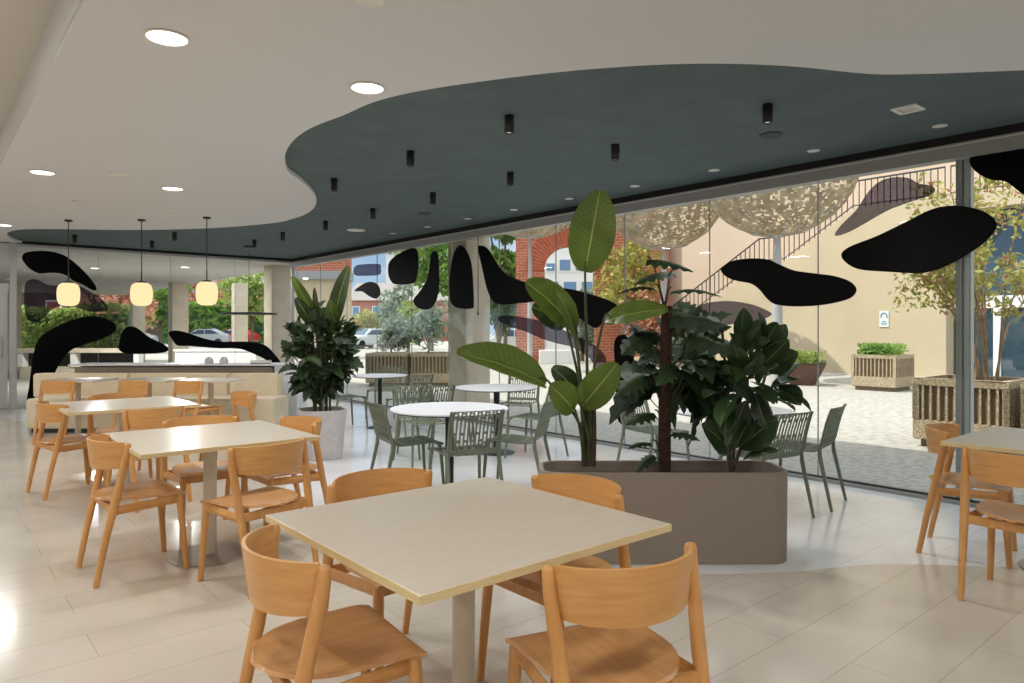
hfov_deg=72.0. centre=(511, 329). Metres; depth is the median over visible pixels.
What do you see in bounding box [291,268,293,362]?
trim
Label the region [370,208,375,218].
ceiling spotlight
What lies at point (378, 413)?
slatted chair
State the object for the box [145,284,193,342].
tree
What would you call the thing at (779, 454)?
slatted chair
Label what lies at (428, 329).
shrub
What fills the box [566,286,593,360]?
shrub
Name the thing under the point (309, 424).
wooden chair
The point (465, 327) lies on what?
column
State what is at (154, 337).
parked car
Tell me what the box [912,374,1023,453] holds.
planter
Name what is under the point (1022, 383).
planter
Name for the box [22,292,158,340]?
building
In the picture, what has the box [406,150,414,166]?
ceiling spotlight
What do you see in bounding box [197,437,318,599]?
wooden chair
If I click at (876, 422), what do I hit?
ground
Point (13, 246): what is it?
trim
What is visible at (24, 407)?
trim
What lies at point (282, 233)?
ceiling spotlight
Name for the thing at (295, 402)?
countertop
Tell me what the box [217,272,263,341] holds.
tree
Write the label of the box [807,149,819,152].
recessed light
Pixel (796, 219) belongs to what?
canopy
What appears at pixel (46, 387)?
wooden chair
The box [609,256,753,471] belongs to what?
leaf plant
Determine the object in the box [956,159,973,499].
trim
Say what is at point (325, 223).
ceiling spotlight
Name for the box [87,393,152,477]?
wooden chair
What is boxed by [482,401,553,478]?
slatted chair
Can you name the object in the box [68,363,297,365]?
countertop
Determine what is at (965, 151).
window frame
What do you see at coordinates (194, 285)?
tree
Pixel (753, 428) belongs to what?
rubber plant
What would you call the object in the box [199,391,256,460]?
wooden chair
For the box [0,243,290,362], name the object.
window
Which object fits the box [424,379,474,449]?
slatted chair
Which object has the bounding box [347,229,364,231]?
ceiling vent
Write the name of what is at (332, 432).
planter
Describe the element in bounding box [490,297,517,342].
tree
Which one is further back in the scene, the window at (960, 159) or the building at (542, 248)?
the building at (542, 248)
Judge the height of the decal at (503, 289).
0.896 m
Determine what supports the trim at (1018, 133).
attached to the wall
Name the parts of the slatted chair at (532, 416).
leg, leg, seat, backrest, leg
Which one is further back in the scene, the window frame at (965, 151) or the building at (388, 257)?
the building at (388, 257)
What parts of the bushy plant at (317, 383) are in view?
stem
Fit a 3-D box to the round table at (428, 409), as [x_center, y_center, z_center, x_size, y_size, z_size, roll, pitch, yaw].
[-0.520,1.026,5.867,0.980,0.747,0.980,0,0,-40]
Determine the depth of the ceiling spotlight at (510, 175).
6.96 m
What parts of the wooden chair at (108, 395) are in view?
leg, backrest, seat, leg, leg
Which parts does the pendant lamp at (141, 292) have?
globe, cord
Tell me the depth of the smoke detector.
3.26 m
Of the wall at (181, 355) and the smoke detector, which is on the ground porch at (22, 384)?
the wall at (181, 355)
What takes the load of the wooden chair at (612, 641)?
on the floor
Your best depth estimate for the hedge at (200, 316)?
66.65 m
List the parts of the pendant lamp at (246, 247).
lamp shade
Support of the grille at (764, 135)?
attached to the ceiling speaker at (773, 134)
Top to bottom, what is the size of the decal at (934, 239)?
0.534 m
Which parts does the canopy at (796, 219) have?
dish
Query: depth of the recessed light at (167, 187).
7.59 m
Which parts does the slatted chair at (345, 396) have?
seat, leg, leg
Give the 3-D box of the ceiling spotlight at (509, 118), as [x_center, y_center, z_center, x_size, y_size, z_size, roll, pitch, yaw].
[-0.021,-1.490,5.132,0.070,0.130,0.070,0,0,-40]
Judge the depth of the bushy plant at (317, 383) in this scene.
7.61 m
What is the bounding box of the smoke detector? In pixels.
[354,0,383,6]
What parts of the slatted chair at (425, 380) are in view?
leg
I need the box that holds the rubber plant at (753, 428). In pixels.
[680,308,810,471]
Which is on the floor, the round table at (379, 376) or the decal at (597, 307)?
the round table at (379, 376)
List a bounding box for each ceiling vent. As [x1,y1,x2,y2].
[72,200,93,204]
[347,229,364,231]
[890,103,925,114]
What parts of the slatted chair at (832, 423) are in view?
leg, seat, leg, frame, backrest, leg, frame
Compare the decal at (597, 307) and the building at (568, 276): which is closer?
the decal at (597, 307)
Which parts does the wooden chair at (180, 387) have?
backrest, seat rail, leg, seat, seat rail, leg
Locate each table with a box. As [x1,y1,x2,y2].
[34,378,118,433]
[49,396,200,488]
[102,420,320,566]
[108,378,186,396]
[172,378,247,414]
[265,477,671,682]
[352,373,407,428]
[390,402,507,483]
[455,384,536,455]
[677,405,795,459]
[940,426,1023,569]
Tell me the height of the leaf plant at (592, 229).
1.729 m
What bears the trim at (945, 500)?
on the floor
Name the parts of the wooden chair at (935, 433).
leg, backrest, leg, seat rail, seat, leg, leg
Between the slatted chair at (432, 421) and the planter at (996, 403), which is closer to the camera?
the slatted chair at (432, 421)
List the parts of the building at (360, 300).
pane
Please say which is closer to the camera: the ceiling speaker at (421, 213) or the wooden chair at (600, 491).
the wooden chair at (600, 491)
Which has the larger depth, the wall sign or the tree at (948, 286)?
the wall sign
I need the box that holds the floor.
[0,398,1023,682]
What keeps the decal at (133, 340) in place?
attached to the window at (98, 251)
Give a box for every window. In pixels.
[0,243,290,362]
[320,159,961,474]
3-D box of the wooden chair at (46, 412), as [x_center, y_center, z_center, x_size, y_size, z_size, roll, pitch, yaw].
[-3.839,1.011,6.085,0.511,0.784,0.498,0,0,40]
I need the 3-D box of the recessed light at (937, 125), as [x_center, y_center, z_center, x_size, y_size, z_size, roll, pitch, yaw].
[3.267,-1.552,5.382,0.106,0.007,0.106,0,0,-40]
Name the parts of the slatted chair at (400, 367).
seat, backrest, leg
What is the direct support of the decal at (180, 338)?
attached to the window at (98, 251)
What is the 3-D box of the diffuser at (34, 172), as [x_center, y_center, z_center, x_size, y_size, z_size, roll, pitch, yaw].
[-4.542,-1.515,6.820,0.194,0.001,0.194,0,0,-40]
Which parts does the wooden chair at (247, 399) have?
leg, leg, backrest, leg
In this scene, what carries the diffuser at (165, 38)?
attached to the recessed light at (165, 37)
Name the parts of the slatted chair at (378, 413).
frame, leg, backrest, frame, leg, seat, leg, leg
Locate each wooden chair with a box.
[25,401,106,500]
[32,380,93,445]
[76,433,188,588]
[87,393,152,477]
[105,405,191,512]
[112,380,148,426]
[161,415,249,545]
[172,380,222,415]
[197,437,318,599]
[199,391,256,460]
[237,416,327,534]
[239,523,427,682]
[322,468,432,669]
[477,473,630,682]
[505,542,709,682]
[916,423,1017,568]
[957,447,1023,600]
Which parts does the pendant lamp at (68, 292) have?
globe, cord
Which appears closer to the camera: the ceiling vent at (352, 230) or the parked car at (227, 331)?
the ceiling vent at (352, 230)
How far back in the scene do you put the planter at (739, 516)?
4.19 m
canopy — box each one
[507,224,569,356]
[616,202,722,317]
[707,177,858,381]
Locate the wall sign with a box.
[879,311,888,326]
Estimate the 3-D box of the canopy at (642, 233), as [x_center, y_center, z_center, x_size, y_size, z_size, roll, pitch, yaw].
[4.959,-1.562,23.000,3.941,5.954,3.938,0,0,28]
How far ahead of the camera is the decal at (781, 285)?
6.76 m
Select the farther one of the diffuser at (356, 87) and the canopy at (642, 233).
the canopy at (642, 233)
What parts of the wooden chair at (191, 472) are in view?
leg, seat rail, leg, backrest, seat, seat rail, leg, leg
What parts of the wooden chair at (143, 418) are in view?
leg, leg, seat rail, backrest, leg, leg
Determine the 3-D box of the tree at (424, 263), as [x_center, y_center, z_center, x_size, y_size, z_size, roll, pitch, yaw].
[-5.210,-3.487,45.909,6.214,9.808,5.633,0,0,-2]
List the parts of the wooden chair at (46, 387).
leg, backrest, leg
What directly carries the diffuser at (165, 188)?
attached to the recessed light at (167, 187)
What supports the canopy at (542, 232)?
on the ground at (876, 422)
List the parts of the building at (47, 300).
pane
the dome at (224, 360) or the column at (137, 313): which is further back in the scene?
the column at (137, 313)
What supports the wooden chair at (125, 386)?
on the floor
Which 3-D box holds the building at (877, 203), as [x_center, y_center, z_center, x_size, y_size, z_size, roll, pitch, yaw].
[16.306,-4.585,22.371,8.000,12.000,26.078,0,0,-40]
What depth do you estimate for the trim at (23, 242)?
13.72 m
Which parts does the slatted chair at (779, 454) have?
seat, backrest, leg, frame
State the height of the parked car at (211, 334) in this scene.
1.460 m
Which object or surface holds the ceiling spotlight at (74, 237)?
attached to the ceiling at (216, 117)
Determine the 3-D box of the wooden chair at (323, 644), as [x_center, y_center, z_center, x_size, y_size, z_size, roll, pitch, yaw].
[-0.566,1.011,2.126,0.498,0.784,0.511,0,0,-34]
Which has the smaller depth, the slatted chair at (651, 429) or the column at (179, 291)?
the slatted chair at (651, 429)
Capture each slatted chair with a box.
[322,394,367,427]
[365,366,401,418]
[366,400,444,483]
[385,374,433,435]
[393,385,444,467]
[397,384,455,459]
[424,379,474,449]
[428,409,504,483]
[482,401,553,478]
[499,376,539,435]
[504,391,568,457]
[615,393,689,459]
[717,411,814,517]
[765,404,846,511]
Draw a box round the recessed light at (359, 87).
[349,82,385,93]
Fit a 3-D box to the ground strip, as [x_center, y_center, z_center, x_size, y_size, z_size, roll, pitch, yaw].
[7.187,1.411,2.940,1.830,0.006,35.200,0,0,-40]
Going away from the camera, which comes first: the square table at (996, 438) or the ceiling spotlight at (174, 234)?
the square table at (996, 438)
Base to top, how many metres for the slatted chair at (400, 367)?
0.797 m
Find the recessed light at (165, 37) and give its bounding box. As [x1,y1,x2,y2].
[142,28,190,46]
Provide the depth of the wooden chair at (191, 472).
4.84 m
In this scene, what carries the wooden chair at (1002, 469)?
on the floor
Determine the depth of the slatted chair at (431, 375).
9.38 m
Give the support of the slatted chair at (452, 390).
on the floor
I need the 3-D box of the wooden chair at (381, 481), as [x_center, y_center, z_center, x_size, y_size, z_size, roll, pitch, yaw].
[-0.494,1.011,2.934,0.511,0.784,0.498,0,0,-42]
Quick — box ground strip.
[335,388,1023,504]
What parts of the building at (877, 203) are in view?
railing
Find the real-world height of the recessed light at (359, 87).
0.009 m
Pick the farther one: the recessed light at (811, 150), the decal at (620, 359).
the decal at (620, 359)
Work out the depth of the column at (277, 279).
17.49 m
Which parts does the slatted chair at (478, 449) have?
leg, leg, frame, seat, backrest, leg, leg, frame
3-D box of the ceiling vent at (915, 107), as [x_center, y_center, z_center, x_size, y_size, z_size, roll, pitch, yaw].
[2.789,-1.549,4.965,0.174,0.012,0.170,0,0,-40]
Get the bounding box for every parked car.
[146,333,157,340]
[190,329,230,341]
[223,329,260,341]
[355,329,387,348]
[490,329,546,347]
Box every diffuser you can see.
[30,171,53,174]
[146,31,186,45]
[163,187,181,190]
[352,83,382,92]
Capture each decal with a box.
[22,251,96,289]
[27,316,115,399]
[118,326,167,353]
[168,330,279,362]
[355,282,379,298]
[388,248,417,284]
[413,251,438,309]
[449,245,473,308]
[478,245,533,304]
[563,288,616,327]
[614,334,634,423]
[720,258,856,305]
[841,206,996,272]
[969,149,1023,194]
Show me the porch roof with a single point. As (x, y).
(118, 272)
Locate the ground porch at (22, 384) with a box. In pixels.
[8,360,364,406]
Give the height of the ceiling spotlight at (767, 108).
0.130 m
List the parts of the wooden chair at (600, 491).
leg, seat rail, leg, seat, backrest, leg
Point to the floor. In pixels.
(149, 619)
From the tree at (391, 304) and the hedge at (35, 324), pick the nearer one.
the hedge at (35, 324)
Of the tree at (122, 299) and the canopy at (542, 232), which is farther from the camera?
the tree at (122, 299)
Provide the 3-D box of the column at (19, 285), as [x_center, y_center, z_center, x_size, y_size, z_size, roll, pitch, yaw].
[-17.023,-0.086,23.978,0.550,2.988,0.550,0,0,-40]
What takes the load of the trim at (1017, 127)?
attached to the ceiling at (216, 117)
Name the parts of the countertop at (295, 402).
panel, panel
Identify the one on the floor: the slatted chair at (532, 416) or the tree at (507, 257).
the slatted chair at (532, 416)
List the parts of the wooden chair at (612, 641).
leg, seat rail, leg, seat, backrest, seat rail, seat rail, leg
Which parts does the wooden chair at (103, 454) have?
leg, seat rail, backrest, leg, seat, seat rail, leg, leg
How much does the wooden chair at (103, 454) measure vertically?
0.784 m
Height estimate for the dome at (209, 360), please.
0.108 m
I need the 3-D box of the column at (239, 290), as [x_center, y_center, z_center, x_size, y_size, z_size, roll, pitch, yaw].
[-11.211,-0.235,29.029,0.530,3.300,0.530,0,0,-40]
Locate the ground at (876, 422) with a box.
[145,334,1023,463]
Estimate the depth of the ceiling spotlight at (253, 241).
12.23 m
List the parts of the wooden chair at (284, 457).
leg, seat rail, leg, seat, leg, backrest, seat rail, leg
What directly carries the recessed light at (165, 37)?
in the ceiling at (216, 117)
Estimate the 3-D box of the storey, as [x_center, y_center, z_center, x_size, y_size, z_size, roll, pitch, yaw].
[-9.473,-3.911,34.700,2.950,3.000,1.800,0,0,0]
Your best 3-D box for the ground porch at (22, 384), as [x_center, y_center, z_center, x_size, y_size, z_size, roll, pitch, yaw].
[-19.479,1.411,17.051,24.300,0.006,20.800,0,0,-40]
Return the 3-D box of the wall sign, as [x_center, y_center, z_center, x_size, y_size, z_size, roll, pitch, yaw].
[11.508,-0.319,21.812,0.038,0.500,0.280,0,0,-40]
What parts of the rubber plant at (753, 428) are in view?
stem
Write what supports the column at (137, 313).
on the ground porch at (22, 384)
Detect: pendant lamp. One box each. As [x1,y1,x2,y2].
[57,219,79,305]
[130,219,152,305]
[196,217,217,304]
[219,246,277,314]
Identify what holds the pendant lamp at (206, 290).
hanging from the ceiling at (216, 117)
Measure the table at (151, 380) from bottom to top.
0.755 m
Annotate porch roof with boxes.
[0,245,289,294]
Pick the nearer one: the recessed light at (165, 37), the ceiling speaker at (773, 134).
the recessed light at (165, 37)
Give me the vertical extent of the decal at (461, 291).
0.983 m
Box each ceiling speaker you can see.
[418,212,430,214]
[759,131,782,138]
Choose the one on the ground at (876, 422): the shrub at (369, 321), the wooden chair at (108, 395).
the shrub at (369, 321)
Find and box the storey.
[294,259,353,281]
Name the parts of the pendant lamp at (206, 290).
cord, globe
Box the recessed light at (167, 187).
[161,186,183,190]
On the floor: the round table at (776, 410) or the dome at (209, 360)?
the round table at (776, 410)
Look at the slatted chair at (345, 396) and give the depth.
9.97 m
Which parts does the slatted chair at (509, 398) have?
seat, backrest, leg, leg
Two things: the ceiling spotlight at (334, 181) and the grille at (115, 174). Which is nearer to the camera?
the grille at (115, 174)
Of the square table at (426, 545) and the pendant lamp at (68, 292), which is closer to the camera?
the square table at (426, 545)
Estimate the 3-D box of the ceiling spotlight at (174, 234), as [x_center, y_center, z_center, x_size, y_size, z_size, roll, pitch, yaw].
[-5.423,-1.490,11.328,0.070,0.130,0.070,0,0,-40]
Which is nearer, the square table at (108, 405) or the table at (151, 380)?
the square table at (108, 405)
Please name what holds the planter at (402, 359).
on the ground at (876, 422)
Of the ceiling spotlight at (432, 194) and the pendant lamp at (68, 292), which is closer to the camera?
the ceiling spotlight at (432, 194)
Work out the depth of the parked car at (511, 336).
39.16 m
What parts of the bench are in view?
backrest, seat, backrest, backrest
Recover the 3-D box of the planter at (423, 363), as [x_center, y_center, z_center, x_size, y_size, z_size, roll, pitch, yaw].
[-2.006,1.000,17.900,1.056,0.830,1.000,0,0,0]
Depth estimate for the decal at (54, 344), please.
12.85 m
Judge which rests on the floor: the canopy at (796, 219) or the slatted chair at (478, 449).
the slatted chair at (478, 449)
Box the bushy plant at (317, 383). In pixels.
[277,266,363,410]
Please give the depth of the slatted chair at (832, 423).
5.61 m
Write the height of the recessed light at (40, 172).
0.009 m
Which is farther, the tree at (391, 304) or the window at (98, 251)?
the tree at (391, 304)
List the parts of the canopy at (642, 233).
dish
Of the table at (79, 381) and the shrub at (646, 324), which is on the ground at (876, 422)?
the shrub at (646, 324)
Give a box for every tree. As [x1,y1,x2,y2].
[78,294,158,333]
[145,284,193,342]
[189,279,230,305]
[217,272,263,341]
[374,284,414,325]
[388,243,447,350]
[490,234,515,343]
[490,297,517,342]
[590,240,660,334]
[881,164,1023,380]
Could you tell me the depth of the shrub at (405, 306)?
43.89 m
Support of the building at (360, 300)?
on the ground at (876, 422)
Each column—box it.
[3,282,21,370]
[130,300,145,361]
[168,282,188,362]
[232,283,247,348]
[264,265,290,362]
[448,237,489,402]
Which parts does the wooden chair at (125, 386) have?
leg, backrest, leg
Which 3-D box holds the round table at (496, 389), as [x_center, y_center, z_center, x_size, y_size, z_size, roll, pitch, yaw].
[-0.176,1.026,8.003,0.931,0.747,0.931,0,0,-40]
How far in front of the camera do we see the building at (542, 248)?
30.00 m
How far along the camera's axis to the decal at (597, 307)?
8.71 m
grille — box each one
[110,173,127,175]
[761,133,780,137]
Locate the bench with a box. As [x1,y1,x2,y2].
[26,373,287,432]
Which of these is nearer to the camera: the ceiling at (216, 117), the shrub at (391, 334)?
the ceiling at (216, 117)
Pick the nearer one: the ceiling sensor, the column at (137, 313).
the ceiling sensor
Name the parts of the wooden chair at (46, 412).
leg, seat rail, backrest, leg, seat, seat rail, leg, leg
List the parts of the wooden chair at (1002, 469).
leg, seat rail, leg, backrest, seat rail, seat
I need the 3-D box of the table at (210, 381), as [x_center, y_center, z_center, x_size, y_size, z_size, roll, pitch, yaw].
[-3.885,1.022,9.100,0.720,0.755,0.600,0,0,0]
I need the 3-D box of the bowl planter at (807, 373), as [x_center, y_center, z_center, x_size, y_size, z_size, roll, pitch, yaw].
[7.430,1.137,18.000,0.980,0.555,0.980,0,0,33]
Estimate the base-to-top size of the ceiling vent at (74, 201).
0.012 m
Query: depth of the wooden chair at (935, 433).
4.37 m
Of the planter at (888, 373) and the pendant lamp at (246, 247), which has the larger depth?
the planter at (888, 373)
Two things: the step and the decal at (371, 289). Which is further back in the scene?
the decal at (371, 289)
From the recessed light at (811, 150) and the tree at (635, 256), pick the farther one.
the tree at (635, 256)
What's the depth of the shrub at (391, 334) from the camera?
17.79 m
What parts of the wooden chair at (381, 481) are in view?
leg, seat rail, seat rail, seat, leg, backrest, seat rail, leg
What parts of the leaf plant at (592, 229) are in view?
stem, stem, stem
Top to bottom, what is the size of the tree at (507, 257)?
9.225 m
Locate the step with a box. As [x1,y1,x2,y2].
[0,0,80,160]
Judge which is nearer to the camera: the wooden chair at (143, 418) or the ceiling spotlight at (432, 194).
the wooden chair at (143, 418)
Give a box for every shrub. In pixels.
[352,308,382,328]
[376,310,416,352]
[395,300,424,351]
[401,298,447,352]
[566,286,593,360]
[619,285,660,349]
[795,349,826,363]
[857,342,908,354]
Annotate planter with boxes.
[297,406,346,460]
[365,352,410,385]
[410,352,447,385]
[539,460,787,563]
[789,363,825,385]
[851,354,913,391]
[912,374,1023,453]
[1020,382,1023,428]
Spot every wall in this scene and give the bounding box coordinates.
[17,348,143,378]
[173,349,262,362]
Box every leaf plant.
[456,190,668,466]
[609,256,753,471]
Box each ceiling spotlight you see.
[72,234,76,242]
[172,232,176,240]
[252,240,255,247]
[281,232,284,240]
[323,221,327,229]
[331,178,337,191]
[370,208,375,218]
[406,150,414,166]
[430,192,435,204]
[504,114,513,134]
[507,172,513,185]
[611,144,618,160]
[762,103,772,124]
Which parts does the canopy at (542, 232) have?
dish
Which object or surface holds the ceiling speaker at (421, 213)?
attached to the ceiling at (216, 117)
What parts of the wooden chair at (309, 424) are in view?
leg, seat rail, leg, seat, leg, seat rail, backrest, leg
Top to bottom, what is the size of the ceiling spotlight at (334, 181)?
0.130 m
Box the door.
[0,283,8,407]
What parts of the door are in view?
handle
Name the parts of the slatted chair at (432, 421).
leg, frame, leg, backrest, seat, leg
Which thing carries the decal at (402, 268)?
attached to the window at (960, 159)
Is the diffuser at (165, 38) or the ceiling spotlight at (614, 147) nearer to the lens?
the diffuser at (165, 38)
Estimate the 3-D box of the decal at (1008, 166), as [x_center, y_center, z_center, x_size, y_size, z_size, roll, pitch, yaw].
[3.823,-1.187,5.376,0.004,0.398,0.586,0,0,-40]
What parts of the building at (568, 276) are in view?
pane, pane, pane, pane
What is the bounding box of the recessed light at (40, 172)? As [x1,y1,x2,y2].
[28,170,55,174]
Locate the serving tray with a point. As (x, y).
(251, 361)
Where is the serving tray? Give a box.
[250,360,270,363]
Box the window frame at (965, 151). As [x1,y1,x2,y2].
[290,131,1023,267]
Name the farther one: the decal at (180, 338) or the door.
the decal at (180, 338)
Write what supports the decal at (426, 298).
attached to the window at (960, 159)
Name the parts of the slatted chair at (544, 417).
leg, leg, seat, leg, frame, backrest, leg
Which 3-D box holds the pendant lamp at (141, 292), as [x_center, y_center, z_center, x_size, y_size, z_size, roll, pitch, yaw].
[-5.129,-0.922,9.760,0.280,1.195,0.280,0,0,-40]
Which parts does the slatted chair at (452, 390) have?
leg, leg, frame, backrest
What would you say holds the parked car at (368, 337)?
on the ground at (876, 422)
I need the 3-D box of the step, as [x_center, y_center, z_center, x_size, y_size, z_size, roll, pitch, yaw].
[-2.754,-1.695,4.259,0.100,0.290,20.060,0,0,-40]
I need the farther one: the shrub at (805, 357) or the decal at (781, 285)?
the shrub at (805, 357)
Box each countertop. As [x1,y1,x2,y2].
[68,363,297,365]
[68,363,306,415]
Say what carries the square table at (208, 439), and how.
on the floor
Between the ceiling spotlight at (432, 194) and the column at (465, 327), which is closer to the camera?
the ceiling spotlight at (432, 194)
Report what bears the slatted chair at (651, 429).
on the floor
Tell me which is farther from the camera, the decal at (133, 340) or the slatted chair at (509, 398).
the decal at (133, 340)
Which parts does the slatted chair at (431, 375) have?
leg, leg, seat, backrest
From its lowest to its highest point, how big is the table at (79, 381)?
0.755 m
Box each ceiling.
[0,0,56,131]
[0,0,1023,258]
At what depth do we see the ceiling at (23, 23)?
4.41 m
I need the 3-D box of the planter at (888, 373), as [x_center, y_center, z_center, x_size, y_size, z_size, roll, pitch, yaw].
[8.681,1.000,16.521,1.056,0.830,1.000,0,0,-40]
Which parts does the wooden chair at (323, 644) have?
leg, seat rail, backrest, leg, seat, leg, seat rail, leg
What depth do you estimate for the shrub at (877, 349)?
16.33 m
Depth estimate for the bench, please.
10.01 m
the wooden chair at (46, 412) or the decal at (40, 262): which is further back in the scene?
the decal at (40, 262)
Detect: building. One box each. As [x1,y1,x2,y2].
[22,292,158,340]
[294,279,351,358]
[352,283,447,340]
[386,247,447,282]
[516,210,667,363]
[545,248,592,349]
[634,162,1023,376]
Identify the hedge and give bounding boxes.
[22,300,129,347]
[162,297,263,343]
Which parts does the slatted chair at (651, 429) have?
leg, backrest, frame, leg, leg, seat, leg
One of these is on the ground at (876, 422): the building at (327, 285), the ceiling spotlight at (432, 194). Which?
the building at (327, 285)
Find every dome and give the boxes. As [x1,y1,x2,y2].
[204,357,213,363]
[219,357,228,363]
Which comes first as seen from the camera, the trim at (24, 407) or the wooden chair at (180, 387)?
the wooden chair at (180, 387)
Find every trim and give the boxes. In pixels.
[0,241,290,260]
[0,406,25,409]
[9,242,16,408]
[291,122,1023,261]
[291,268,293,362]
[292,133,1023,262]
[328,397,977,507]
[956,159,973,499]
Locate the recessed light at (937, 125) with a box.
[932,124,947,127]
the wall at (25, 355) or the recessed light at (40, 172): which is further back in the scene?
the wall at (25, 355)

